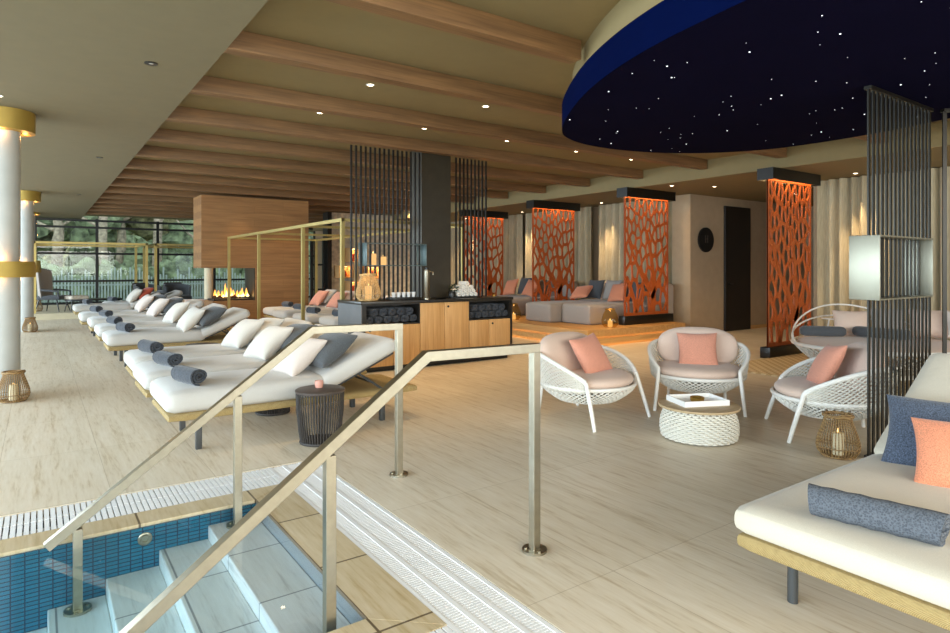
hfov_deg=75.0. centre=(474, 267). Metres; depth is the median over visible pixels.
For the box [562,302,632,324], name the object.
pouf
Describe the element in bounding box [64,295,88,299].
tabletop
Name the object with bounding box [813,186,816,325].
wall
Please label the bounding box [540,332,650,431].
woven armchair
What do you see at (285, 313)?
sun lounger
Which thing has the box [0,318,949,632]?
floor
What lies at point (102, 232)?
tree
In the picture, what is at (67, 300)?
tray
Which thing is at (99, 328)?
sun lounger
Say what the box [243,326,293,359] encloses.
cushion
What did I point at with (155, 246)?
frame
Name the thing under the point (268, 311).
sun lounger
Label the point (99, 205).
beam
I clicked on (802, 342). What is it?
seat cushion
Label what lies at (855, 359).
cushion
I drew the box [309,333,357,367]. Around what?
cushion
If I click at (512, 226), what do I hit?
curtain
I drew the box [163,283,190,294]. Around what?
tub
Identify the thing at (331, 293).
cushion
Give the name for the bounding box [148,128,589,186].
beam
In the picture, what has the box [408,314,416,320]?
rolled towel
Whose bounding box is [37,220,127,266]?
tree
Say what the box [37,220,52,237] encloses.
tree
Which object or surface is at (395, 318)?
rolled towel
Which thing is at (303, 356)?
cushion
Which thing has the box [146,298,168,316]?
cushion
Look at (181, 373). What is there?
rolled towel
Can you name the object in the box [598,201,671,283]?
curtain
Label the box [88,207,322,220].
beam
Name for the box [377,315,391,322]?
rolled towel
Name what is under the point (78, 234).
tree
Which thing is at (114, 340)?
sun lounger
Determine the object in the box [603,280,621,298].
cushion
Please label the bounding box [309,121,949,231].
ceiling
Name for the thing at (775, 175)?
screen
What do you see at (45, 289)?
chair
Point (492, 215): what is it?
screen
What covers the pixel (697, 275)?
wall
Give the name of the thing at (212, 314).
cushion
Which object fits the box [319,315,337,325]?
sun lounger
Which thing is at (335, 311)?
rolled towel
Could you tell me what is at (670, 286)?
sofa
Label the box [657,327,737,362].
cushion
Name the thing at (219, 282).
picket fence
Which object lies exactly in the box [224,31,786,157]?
beam
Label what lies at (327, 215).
stone wall
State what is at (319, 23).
ceiling
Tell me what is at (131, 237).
woodland
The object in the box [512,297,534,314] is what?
pouf
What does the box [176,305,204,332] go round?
cushion
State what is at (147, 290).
cushion
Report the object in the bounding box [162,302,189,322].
cushion
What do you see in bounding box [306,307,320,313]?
rolled towel
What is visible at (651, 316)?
screen
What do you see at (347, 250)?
cube shelf
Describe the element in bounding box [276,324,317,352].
cushion
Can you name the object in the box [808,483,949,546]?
rolled blanket
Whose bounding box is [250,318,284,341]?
cushion
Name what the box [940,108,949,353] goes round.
screen
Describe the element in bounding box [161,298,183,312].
cushion
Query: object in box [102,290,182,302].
sun lounger
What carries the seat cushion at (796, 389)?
on the woven armchair at (846, 391)
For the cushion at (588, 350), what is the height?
0.386 m
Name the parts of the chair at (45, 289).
armrest, seat, armrest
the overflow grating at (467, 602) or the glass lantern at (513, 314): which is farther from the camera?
the glass lantern at (513, 314)
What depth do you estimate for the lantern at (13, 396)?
6.46 m
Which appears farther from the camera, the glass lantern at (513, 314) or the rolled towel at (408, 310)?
the glass lantern at (513, 314)
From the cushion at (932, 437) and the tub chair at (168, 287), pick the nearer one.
the cushion at (932, 437)
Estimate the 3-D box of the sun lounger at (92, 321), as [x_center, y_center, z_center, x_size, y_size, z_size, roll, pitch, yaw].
[-6.336,1.022,12.172,2.159,0.755,0.839,0,0,-35]
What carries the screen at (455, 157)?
on the cabinet
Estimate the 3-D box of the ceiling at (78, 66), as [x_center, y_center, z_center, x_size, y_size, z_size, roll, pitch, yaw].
[-8.135,-1.880,7.113,7.490,0.360,31.000,0,0,-35]
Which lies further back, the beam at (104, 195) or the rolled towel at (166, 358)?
the beam at (104, 195)
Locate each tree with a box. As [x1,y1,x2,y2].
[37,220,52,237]
[37,220,70,267]
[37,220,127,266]
[69,216,179,267]
[81,216,107,264]
[125,218,185,241]
[152,219,163,266]
[162,220,192,258]
[175,219,192,237]
[309,232,312,265]
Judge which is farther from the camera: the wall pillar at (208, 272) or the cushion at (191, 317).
the wall pillar at (208, 272)
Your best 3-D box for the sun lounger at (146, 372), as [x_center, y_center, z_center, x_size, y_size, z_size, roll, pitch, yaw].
[-2.276,1.022,6.409,2.159,0.755,0.839,0,0,-35]
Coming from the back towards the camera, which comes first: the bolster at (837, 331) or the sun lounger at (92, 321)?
the sun lounger at (92, 321)
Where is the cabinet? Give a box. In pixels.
[337,295,512,371]
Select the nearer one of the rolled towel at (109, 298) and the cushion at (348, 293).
the cushion at (348, 293)
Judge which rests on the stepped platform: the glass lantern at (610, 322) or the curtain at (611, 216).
the glass lantern at (610, 322)
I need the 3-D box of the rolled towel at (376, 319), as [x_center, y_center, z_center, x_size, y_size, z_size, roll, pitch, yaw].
[-1.391,0.701,8.511,0.110,0.103,0.358,0,0,-35]
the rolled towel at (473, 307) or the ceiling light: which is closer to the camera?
the ceiling light
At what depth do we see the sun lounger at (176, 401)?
5.14 m
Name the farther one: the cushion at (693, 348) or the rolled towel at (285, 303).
the rolled towel at (285, 303)
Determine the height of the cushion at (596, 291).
0.432 m
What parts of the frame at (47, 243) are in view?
post, post, post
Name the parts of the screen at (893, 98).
rail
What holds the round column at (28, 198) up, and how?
on the floor at (639, 532)
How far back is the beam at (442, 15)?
4.47 m
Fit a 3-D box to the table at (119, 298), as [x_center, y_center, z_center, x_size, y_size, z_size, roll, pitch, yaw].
[-11.747,1.095,19.369,1.200,0.290,0.700,0,0,-35]
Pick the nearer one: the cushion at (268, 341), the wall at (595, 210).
the cushion at (268, 341)
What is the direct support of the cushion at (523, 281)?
on the sofa at (552, 298)
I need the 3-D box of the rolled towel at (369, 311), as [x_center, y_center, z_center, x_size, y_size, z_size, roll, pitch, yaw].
[-1.450,0.597,8.471,0.110,0.106,0.357,0,0,-35]
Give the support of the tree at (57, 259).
on the ground
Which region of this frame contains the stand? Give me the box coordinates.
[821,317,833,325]
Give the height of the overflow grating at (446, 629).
0.039 m
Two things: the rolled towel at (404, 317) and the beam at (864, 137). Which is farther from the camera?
the rolled towel at (404, 317)
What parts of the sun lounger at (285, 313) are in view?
mattress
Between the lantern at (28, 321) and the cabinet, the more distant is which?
the lantern at (28, 321)
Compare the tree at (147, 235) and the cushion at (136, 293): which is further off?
the tree at (147, 235)
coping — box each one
[0,484,277,556]
[256,491,446,624]
[327,619,446,632]
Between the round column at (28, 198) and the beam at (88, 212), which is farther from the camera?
the beam at (88, 212)
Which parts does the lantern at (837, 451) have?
handle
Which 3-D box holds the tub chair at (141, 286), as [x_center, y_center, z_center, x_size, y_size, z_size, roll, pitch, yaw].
[-10.021,0.847,18.917,0.783,0.794,0.819,0,0,26]
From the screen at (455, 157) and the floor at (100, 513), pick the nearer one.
the floor at (100, 513)
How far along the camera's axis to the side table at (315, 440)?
4.87 m
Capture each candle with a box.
[9,384,17,400]
[365,284,370,298]
[371,252,375,264]
[381,257,385,264]
[608,320,612,326]
[832,429,843,455]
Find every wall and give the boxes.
[0,503,255,632]
[256,504,362,623]
[315,231,322,290]
[323,212,331,289]
[332,212,409,297]
[523,207,598,298]
[672,194,805,330]
[806,206,812,323]
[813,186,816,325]
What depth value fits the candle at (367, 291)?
8.47 m
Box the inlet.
[138,532,151,545]
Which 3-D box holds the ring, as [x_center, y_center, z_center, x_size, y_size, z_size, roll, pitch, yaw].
[1.862,1.095,5.189,0.116,0.035,0.116,0,0,-35]
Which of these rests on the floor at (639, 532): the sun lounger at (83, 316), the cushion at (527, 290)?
the sun lounger at (83, 316)
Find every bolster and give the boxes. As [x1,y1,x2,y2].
[799,326,846,336]
[852,326,909,339]
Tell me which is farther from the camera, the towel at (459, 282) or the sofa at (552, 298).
the sofa at (552, 298)
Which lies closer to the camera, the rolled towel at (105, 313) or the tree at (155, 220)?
the rolled towel at (105, 313)
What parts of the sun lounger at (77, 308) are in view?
mattress, backrest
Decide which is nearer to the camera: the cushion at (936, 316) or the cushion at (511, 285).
the cushion at (936, 316)
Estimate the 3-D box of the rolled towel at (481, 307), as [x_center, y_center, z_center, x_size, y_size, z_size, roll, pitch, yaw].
[0.011,0.601,9.501,0.111,0.104,0.358,0,0,-35]
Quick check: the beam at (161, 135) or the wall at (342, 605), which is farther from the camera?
the beam at (161, 135)
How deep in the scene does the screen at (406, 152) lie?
8.86 m
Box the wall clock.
[698,227,713,251]
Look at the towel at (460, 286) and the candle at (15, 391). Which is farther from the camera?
the towel at (460, 286)
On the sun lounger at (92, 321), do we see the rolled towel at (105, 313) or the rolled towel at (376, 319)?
the rolled towel at (105, 313)
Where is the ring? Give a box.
[690,395,703,400]
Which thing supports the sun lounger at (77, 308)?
on the floor at (639, 532)
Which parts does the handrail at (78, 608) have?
plate, post, plate, post, post, plate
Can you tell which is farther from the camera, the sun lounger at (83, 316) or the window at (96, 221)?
the window at (96, 221)
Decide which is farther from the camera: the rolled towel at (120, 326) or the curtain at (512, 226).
the curtain at (512, 226)
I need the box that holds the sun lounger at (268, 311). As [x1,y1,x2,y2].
[263,301,328,317]
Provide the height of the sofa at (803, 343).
0.872 m
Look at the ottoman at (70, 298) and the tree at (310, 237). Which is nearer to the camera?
the ottoman at (70, 298)
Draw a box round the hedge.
[37,253,309,302]
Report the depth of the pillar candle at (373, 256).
8.71 m
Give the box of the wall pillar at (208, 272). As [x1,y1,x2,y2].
[204,268,212,299]
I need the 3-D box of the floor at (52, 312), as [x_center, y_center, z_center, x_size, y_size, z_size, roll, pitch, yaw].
[-12.256,1.320,19.745,15.300,0.160,5.600,0,0,-35]
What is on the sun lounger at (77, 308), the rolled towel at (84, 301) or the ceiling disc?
the rolled towel at (84, 301)
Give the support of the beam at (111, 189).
attached to the ceiling at (319, 23)
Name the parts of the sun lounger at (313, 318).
mattress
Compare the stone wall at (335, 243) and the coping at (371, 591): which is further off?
the stone wall at (335, 243)
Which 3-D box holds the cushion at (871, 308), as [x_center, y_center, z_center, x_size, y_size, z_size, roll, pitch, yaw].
[5.498,0.720,8.239,0.412,0.351,0.259,0,0,26]
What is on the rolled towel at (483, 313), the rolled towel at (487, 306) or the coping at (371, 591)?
the rolled towel at (487, 306)
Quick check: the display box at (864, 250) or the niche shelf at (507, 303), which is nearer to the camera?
the display box at (864, 250)
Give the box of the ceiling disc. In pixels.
[562,0,949,152]
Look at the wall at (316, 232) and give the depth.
26.09 m
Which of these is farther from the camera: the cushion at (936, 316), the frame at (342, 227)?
the frame at (342, 227)
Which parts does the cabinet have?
panel, corner post, door, door, door, door, door, panel, door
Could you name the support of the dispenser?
on the cabinet
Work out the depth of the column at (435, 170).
9.37 m
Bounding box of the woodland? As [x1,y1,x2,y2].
[37,230,312,266]
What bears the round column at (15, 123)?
on the floor at (639, 532)
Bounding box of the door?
[724,206,750,330]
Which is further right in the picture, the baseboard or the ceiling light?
the baseboard
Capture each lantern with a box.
[0,370,30,402]
[22,317,37,331]
[36,300,42,310]
[356,273,380,300]
[512,303,520,319]
[601,308,617,327]
[815,411,861,459]
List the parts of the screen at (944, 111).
rail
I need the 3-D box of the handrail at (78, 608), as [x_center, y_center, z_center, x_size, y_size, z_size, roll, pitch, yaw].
[-1.296,1.049,3.637,2.034,1.373,0.124,0,0,-35]
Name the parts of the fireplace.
flue panel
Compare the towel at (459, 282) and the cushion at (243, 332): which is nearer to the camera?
the cushion at (243, 332)
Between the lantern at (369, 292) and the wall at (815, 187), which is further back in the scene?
the wall at (815, 187)
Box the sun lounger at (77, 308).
[72,292,159,314]
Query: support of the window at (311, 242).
in the stone wall at (327, 215)
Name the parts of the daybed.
leg, mattress, frame, backrest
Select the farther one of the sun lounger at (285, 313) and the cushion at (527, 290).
the cushion at (527, 290)
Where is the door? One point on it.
(737, 220)
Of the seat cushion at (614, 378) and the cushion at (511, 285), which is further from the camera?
the cushion at (511, 285)
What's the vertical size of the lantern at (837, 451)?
0.324 m
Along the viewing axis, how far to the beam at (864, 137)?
8.16 m
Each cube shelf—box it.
[334,265,352,277]
[345,248,353,261]
[345,281,362,290]
[362,266,378,278]
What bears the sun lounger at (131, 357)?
on the floor at (639, 532)
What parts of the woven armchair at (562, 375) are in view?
leg, leg, leg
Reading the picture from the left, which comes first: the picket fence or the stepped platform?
the picket fence
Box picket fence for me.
[37,267,309,302]
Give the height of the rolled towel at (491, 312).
0.107 m
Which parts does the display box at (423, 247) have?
panel, plate, plate, panel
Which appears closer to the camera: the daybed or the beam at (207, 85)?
the daybed
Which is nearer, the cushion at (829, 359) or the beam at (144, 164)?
the cushion at (829, 359)
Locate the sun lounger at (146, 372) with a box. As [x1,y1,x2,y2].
[133,324,366,397]
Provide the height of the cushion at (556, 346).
0.400 m
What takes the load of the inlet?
attached to the wall at (33, 583)
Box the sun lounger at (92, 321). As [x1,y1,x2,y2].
[87,299,203,330]
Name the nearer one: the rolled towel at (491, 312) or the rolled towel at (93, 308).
the rolled towel at (491, 312)
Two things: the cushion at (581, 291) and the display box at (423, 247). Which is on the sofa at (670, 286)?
the cushion at (581, 291)
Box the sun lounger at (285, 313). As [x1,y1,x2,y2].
[273,297,353,318]
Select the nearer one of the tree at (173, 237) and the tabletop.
the tabletop
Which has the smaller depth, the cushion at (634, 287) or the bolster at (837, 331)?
the bolster at (837, 331)
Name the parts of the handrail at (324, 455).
post, post, plate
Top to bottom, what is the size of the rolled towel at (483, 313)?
0.107 m
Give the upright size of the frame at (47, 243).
1.980 m
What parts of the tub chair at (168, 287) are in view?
seat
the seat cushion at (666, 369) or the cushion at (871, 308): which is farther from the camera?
the cushion at (871, 308)
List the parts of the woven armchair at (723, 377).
leg, leg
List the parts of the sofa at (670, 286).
seat, backrest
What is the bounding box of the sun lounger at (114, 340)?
[102,307,249,366]
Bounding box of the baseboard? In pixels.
[751,320,806,328]
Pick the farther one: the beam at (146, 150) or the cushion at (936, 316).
the beam at (146, 150)
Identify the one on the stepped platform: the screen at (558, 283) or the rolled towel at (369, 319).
the screen at (558, 283)
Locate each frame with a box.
[34,241,147,313]
[143,243,230,291]
[227,218,462,320]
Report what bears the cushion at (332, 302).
on the sun lounger at (285, 313)
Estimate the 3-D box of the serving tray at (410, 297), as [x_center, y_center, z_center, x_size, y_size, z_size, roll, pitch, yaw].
[-1.017,0.432,8.824,0.440,0.035,0.240,0,0,-35]
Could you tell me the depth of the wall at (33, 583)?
3.20 m
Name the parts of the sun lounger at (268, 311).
mattress, backrest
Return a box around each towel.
[82,299,92,303]
[89,305,102,311]
[99,310,112,316]
[106,316,122,323]
[107,296,117,301]
[115,322,134,331]
[137,339,163,352]
[152,351,182,366]
[171,365,206,385]
[281,301,292,306]
[293,303,305,309]
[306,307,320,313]
[332,309,337,315]
[366,307,377,315]
[366,316,372,323]
[371,316,382,323]
[374,307,386,315]
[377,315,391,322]
[382,307,395,314]
[388,315,399,321]
[390,306,404,314]
[395,314,408,321]
[399,306,412,314]
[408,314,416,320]
[455,285,465,288]
[458,281,468,284]
[470,304,477,310]
[471,303,484,310]
[473,311,480,317]
[476,303,490,310]
[479,310,488,316]
[484,310,494,316]
[485,303,497,309]
[493,310,501,316]
[495,303,504,309]
[501,310,507,315]
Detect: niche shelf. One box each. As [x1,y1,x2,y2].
[365,303,419,323]
[459,300,510,320]
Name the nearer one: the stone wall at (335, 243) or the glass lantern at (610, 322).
the glass lantern at (610, 322)
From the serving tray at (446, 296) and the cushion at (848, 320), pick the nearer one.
the cushion at (848, 320)
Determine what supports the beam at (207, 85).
attached to the ceiling at (319, 23)
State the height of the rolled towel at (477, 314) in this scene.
0.103 m
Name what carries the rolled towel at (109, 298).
on the sun lounger at (178, 293)
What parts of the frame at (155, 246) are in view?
post, post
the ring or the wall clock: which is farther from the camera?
the wall clock
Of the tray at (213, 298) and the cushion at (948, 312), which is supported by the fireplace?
the tray at (213, 298)
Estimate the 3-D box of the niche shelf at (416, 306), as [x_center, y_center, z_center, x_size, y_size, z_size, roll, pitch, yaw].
[-1.242,0.635,8.635,0.835,0.290,0.450,0,0,-35]
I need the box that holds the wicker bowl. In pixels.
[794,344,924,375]
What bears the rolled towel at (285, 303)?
on the sun lounger at (268, 311)
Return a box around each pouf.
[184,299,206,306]
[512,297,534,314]
[526,300,593,322]
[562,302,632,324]
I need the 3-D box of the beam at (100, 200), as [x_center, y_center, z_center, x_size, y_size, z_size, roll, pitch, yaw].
[-6.551,-1.780,18.479,8.190,0.160,0.140,0,0,-35]
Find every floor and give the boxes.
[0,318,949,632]
[2,513,100,534]
[34,298,309,319]
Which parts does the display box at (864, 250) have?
panel, plate, plate, panel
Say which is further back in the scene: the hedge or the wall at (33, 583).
the hedge
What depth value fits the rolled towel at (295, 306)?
13.61 m
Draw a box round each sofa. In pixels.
[497,280,576,300]
[580,282,672,312]
[790,303,949,380]
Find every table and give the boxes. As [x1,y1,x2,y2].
[79,297,122,303]
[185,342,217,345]
[255,407,290,415]
[295,384,344,446]
[658,398,740,445]
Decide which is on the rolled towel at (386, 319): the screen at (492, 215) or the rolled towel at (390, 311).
the rolled towel at (390, 311)
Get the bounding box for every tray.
[64,299,82,301]
[208,297,252,300]
[386,296,420,299]
[446,296,481,297]
[666,393,729,407]
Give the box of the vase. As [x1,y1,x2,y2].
[448,283,458,297]
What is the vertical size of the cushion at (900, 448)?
0.318 m
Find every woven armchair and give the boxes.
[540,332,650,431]
[647,327,749,416]
[764,342,901,442]
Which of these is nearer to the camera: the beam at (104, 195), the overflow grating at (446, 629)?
the overflow grating at (446, 629)
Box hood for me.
[193,195,308,267]
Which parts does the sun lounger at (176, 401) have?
leg, leg, mattress, frame, backrest, leg, leg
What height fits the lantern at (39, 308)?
0.324 m
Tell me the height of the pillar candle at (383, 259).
0.160 m
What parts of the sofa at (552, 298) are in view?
seat, backrest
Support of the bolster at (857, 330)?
on the sofa at (803, 343)
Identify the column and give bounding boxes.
[0,106,35,398]
[21,190,40,331]
[34,212,40,264]
[411,151,450,297]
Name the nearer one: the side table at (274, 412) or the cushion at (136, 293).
the side table at (274, 412)
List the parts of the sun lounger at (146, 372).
mattress, frame, backrest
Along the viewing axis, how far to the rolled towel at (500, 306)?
9.59 m
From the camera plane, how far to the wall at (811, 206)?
15.59 m
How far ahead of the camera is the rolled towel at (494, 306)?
9.52 m
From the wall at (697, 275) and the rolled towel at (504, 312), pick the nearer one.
the rolled towel at (504, 312)
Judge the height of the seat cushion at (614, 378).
0.124 m
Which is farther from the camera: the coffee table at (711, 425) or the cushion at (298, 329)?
the cushion at (298, 329)
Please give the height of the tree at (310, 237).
9.132 m
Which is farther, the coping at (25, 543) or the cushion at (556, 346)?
the cushion at (556, 346)
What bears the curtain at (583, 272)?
hanging from the ceiling at (735, 177)
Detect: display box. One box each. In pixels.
[358,243,426,265]
[849,235,932,300]
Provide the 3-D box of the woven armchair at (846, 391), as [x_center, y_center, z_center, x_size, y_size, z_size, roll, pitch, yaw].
[3.043,1.017,5.249,0.977,0.775,0.988,0,0,10]
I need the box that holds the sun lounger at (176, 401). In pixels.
[150,332,416,449]
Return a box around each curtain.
[451,214,522,295]
[525,206,592,299]
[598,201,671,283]
[817,166,949,340]
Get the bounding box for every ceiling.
[0,0,267,218]
[84,0,949,219]
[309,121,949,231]
[572,0,662,79]
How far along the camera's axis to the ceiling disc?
4.29 m
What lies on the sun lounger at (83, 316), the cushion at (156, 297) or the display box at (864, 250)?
the cushion at (156, 297)
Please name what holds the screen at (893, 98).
on the floor at (639, 532)
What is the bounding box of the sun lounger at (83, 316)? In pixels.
[78,296,184,335]
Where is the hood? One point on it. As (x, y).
(215, 218)
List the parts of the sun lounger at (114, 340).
leg, mattress, frame, backrest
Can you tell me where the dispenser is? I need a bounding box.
[423,268,433,298]
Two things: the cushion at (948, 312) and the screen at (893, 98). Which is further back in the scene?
the cushion at (948, 312)
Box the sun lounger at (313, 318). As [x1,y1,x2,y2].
[293,297,381,324]
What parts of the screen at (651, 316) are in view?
cutout panel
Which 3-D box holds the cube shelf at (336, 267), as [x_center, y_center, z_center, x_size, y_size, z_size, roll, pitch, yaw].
[-4.020,0.110,18.940,0.460,0.380,0.380,0,0,-35]
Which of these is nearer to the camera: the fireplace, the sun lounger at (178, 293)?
the fireplace
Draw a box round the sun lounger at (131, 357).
[124,318,312,378]
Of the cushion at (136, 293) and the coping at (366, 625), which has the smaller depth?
the coping at (366, 625)
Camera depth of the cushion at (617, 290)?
13.06 m
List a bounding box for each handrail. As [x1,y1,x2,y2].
[43,323,407,617]
[119,343,546,632]
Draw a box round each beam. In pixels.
[86,211,319,222]
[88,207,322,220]
[92,203,322,217]
[95,198,378,214]
[99,192,399,214]
[105,186,409,210]
[110,178,409,205]
[116,169,473,203]
[125,158,507,198]
[135,145,545,192]
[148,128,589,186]
[165,106,642,178]
[189,75,706,169]
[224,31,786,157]
[325,0,580,63]
[852,132,884,143]
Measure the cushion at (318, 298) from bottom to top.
0.345 m
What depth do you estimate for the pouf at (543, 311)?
12.59 m
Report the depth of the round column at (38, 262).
18.93 m
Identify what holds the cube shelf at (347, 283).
attached to the stone wall at (335, 243)
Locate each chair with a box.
[36,268,71,311]
[132,283,161,291]
[163,282,191,298]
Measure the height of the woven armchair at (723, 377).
0.775 m
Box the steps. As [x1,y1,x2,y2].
[27,520,349,632]
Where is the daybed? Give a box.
[734,353,949,630]
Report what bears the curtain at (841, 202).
hanging from the ceiling at (735, 177)
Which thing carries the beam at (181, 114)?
attached to the ceiling at (319, 23)
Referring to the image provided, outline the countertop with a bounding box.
[337,295,512,304]
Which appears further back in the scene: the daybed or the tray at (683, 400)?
the tray at (683, 400)
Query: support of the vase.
on the cabinet
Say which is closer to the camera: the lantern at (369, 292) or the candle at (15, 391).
the candle at (15, 391)
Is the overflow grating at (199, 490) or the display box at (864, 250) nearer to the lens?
the overflow grating at (199, 490)
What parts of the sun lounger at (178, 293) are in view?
mattress, backrest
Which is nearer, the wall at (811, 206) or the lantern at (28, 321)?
the lantern at (28, 321)
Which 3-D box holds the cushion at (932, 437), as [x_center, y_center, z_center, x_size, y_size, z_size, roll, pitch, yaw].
[2.220,0.855,2.787,0.427,0.296,0.246,0,0,36]
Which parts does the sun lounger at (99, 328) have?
mattress, frame, backrest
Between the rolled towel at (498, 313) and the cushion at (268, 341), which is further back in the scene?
the rolled towel at (498, 313)
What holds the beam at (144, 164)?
attached to the ceiling at (319, 23)
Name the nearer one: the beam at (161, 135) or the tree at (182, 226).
the beam at (161, 135)
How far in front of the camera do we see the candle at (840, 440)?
4.57 m
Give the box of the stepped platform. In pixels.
[512,315,684,345]
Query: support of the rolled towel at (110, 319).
on the sun lounger at (99, 328)
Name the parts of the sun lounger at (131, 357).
frame, mattress, backrest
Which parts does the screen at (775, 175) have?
cutout panel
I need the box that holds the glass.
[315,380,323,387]
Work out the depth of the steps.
2.98 m
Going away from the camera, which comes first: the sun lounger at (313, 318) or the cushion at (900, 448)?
the cushion at (900, 448)
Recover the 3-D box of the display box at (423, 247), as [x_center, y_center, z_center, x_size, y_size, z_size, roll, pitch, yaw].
[-1.177,-0.190,8.895,0.962,0.320,0.280,0,0,-35]
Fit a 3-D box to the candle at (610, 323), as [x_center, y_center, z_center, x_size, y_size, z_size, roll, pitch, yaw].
[2.517,1.016,11.534,0.089,0.161,0.090,0,0,-35]
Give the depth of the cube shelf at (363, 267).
19.51 m
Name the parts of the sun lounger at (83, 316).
mattress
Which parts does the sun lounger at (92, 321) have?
mattress, backrest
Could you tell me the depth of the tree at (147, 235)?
31.15 m
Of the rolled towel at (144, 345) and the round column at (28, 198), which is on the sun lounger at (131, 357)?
the rolled towel at (144, 345)
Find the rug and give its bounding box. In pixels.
[732,353,909,394]
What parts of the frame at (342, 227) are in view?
post, post, post, post, post, post, post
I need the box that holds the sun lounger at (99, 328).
[94,303,231,355]
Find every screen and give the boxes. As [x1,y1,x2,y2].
[350,145,419,300]
[455,157,486,295]
[461,209,507,295]
[526,200,579,301]
[617,187,675,324]
[757,167,820,357]
[864,85,933,456]
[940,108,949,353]
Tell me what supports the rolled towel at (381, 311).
on the rolled towel at (376, 319)
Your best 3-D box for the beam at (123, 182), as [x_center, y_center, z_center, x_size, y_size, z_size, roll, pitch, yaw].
[-4.167,-1.780,15.094,8.190,0.160,0.140,0,0,-35]
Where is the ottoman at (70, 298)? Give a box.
[64,295,88,311]
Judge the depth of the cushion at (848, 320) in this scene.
8.35 m
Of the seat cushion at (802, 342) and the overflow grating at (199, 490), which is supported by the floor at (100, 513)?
the overflow grating at (199, 490)
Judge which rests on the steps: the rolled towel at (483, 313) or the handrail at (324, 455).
the handrail at (324, 455)
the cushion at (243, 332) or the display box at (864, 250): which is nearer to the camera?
the display box at (864, 250)
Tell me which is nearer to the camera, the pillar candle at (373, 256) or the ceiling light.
the ceiling light
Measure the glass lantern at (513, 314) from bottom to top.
0.344 m
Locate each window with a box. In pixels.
[35,217,314,304]
[310,240,324,300]
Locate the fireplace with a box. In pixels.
[193,195,308,326]
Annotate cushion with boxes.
[126,288,141,302]
[134,294,153,311]
[137,287,153,298]
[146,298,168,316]
[147,294,166,307]
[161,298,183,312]
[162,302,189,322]
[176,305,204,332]
[196,306,226,326]
[221,319,264,347]
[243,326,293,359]
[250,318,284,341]
[271,338,326,375]
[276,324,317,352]
[309,290,328,305]
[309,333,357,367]
[322,289,336,302]
[326,292,347,307]
[345,291,353,298]
[503,279,518,294]
[517,277,531,293]
[521,279,536,296]
[540,332,586,372]
[545,368,633,388]
[569,285,592,298]
[569,333,612,372]
[585,280,604,298]
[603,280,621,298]
[607,283,627,301]
[626,282,644,300]
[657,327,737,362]
[657,360,740,378]
[676,332,717,364]
[774,376,880,403]
[796,336,949,356]
[806,345,846,383]
[832,310,866,336]
[835,342,884,390]
[871,308,905,329]
[881,394,949,465]
[909,309,949,338]
[911,417,949,487]
[947,311,949,336]
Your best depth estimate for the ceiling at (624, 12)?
4.42 m
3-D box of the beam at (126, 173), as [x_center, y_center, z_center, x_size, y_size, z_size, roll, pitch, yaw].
[-3.373,-1.780,13.966,8.190,0.160,0.140,0,0,-35]
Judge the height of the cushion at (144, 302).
0.365 m
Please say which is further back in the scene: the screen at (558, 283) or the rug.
the screen at (558, 283)
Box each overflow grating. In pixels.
[0,468,280,539]
[268,462,561,632]
[429,626,454,632]

